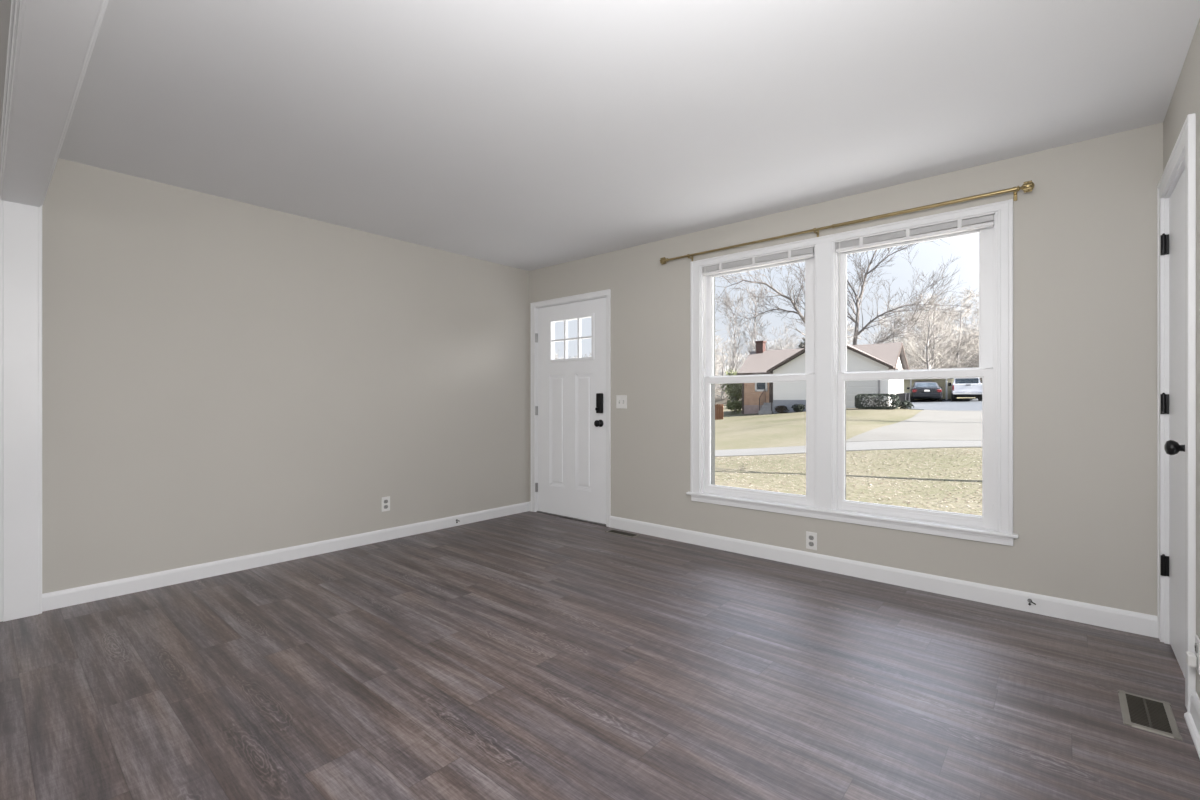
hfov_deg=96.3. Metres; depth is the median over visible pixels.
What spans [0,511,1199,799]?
floor
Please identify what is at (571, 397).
door
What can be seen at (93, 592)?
baseboard
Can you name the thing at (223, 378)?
wall
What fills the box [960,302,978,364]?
bare tree
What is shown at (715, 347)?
bare tree
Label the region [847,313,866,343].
bare tree
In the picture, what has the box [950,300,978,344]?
bare tree
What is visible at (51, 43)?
wall
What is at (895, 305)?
bare tree
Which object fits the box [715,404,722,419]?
wooden fence
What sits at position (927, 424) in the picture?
driveway
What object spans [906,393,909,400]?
trash bin
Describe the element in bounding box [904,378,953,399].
outbuilding
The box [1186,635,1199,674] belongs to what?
wall outlet
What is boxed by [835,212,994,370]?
window blind
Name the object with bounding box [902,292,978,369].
bare tree
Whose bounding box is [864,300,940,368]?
bare tree
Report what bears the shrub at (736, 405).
on the lawn
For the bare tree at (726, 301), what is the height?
16.394 m
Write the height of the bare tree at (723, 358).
9.834 m
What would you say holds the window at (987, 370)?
in the wall at (1085, 234)
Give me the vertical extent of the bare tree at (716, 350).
10.074 m
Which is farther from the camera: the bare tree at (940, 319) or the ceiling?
the bare tree at (940, 319)
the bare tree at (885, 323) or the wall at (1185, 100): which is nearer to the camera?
the wall at (1185, 100)
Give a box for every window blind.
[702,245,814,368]
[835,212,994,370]
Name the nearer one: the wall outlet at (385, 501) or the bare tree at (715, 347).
the wall outlet at (385, 501)
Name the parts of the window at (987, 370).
sash, sash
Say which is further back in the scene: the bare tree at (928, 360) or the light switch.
the bare tree at (928, 360)
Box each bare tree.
[715,239,977,351]
[715,287,748,400]
[715,330,744,398]
[715,340,722,387]
[715,347,725,391]
[725,347,745,372]
[734,335,769,371]
[736,321,782,371]
[740,273,770,358]
[766,335,790,349]
[767,321,799,349]
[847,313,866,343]
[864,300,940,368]
[865,321,891,343]
[871,305,916,343]
[884,304,932,367]
[894,296,959,362]
[896,303,940,353]
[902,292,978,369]
[902,293,968,368]
[903,290,976,369]
[905,299,978,367]
[915,285,978,368]
[917,301,978,367]
[945,288,981,381]
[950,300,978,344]
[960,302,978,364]
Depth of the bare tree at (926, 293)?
55.80 m
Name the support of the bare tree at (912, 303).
on the hillside
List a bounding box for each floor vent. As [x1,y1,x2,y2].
[605,529,639,537]
[1118,690,1182,740]
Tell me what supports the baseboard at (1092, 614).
attached to the wall at (1085, 234)
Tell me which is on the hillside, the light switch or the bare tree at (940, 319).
the bare tree at (940, 319)
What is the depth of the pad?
32.09 m
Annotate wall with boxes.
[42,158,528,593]
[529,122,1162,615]
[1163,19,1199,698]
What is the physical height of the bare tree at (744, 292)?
12.289 m
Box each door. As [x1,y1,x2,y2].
[530,289,610,526]
[1157,113,1195,711]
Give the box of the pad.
[908,398,981,410]
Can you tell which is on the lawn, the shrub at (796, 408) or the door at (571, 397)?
the shrub at (796, 408)
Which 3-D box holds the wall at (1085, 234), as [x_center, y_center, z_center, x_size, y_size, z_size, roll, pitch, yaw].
[1.020,-0.093,4.064,4.718,2.440,0.150,0,0,41]
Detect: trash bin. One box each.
[896,393,906,404]
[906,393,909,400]
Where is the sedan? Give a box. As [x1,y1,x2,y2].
[907,382,941,401]
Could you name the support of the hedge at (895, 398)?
on the lawn
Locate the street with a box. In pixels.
[715,440,981,456]
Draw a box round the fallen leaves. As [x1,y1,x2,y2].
[715,448,981,513]
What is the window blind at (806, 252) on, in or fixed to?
attached to the window at (987, 370)
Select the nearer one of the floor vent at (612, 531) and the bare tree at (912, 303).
the floor vent at (612, 531)
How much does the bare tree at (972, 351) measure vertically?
10.614 m
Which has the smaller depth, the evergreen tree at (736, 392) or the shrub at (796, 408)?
the shrub at (796, 408)
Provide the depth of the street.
16.05 m
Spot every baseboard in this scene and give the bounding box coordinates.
[42,502,528,611]
[529,501,1157,637]
[1184,691,1199,757]
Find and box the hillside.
[715,334,981,403]
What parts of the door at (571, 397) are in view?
lite frame, knob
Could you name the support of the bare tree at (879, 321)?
on the hillside
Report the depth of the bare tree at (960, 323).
54.78 m
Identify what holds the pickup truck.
on the pad
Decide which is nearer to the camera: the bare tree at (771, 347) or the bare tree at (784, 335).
the bare tree at (771, 347)
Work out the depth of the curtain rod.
3.24 m
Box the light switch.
[616,395,626,408]
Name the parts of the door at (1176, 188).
knob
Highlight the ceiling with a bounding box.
[0,0,1199,270]
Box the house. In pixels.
[737,341,908,414]
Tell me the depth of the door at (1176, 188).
2.27 m
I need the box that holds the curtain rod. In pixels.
[660,180,1034,264]
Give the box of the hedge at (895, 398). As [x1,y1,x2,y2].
[854,393,899,408]
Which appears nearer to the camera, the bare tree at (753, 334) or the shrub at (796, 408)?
the shrub at (796, 408)
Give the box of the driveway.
[846,410,981,441]
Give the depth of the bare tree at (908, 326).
64.13 m
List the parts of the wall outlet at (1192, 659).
plate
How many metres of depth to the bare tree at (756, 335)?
76.80 m
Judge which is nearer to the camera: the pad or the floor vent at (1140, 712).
the floor vent at (1140, 712)
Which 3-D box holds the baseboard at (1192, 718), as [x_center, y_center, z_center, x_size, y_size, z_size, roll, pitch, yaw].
[0.079,1.078,-0.416,0.030,0.098,6.147,0,0,41]
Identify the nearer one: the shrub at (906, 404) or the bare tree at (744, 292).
the shrub at (906, 404)
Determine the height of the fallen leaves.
0.661 m
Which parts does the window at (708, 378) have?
sash, sash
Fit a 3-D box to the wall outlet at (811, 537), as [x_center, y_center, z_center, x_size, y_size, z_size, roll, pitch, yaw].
[1.420,0.946,3.611,0.072,0.116,0.010,0,0,41]
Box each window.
[686,199,1018,545]
[701,245,814,506]
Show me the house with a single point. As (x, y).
(761, 398)
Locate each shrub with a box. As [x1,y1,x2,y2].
[726,401,741,413]
[775,405,788,412]
[791,404,804,411]
[899,400,913,408]
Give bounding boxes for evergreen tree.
[720,369,741,410]
[797,337,804,348]
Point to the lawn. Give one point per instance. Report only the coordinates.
(734, 431)
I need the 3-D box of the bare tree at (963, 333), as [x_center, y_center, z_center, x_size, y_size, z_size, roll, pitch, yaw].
[37.507,-5.824,57.453,6.084,9.590,7.060,0,0,-12]
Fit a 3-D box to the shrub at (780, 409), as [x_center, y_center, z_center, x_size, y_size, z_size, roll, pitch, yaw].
[11.329,0.656,33.537,0.986,0.666,0.601,0,0,41]
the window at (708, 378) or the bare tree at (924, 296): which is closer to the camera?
the window at (708, 378)
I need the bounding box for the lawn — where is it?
[715,397,981,515]
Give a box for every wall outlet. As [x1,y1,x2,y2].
[381,496,389,511]
[806,531,816,549]
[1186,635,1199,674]
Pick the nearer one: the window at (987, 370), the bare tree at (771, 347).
the window at (987, 370)
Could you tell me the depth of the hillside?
68.71 m
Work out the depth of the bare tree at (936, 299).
61.25 m
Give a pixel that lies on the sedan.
(919, 390)
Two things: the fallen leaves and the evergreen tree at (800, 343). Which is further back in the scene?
the evergreen tree at (800, 343)
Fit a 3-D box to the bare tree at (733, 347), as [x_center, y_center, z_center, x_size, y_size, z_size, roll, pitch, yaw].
[23.234,-4.646,88.831,8.076,9.131,5.181,0,0,-28]
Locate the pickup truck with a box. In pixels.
[948,378,981,400]
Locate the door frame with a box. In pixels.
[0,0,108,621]
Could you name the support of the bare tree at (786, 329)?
on the hillside
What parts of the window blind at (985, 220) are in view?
rail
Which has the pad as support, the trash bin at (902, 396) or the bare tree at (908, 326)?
the trash bin at (902, 396)
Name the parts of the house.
pane, stair rail, entry door, garage trim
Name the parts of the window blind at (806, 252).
rail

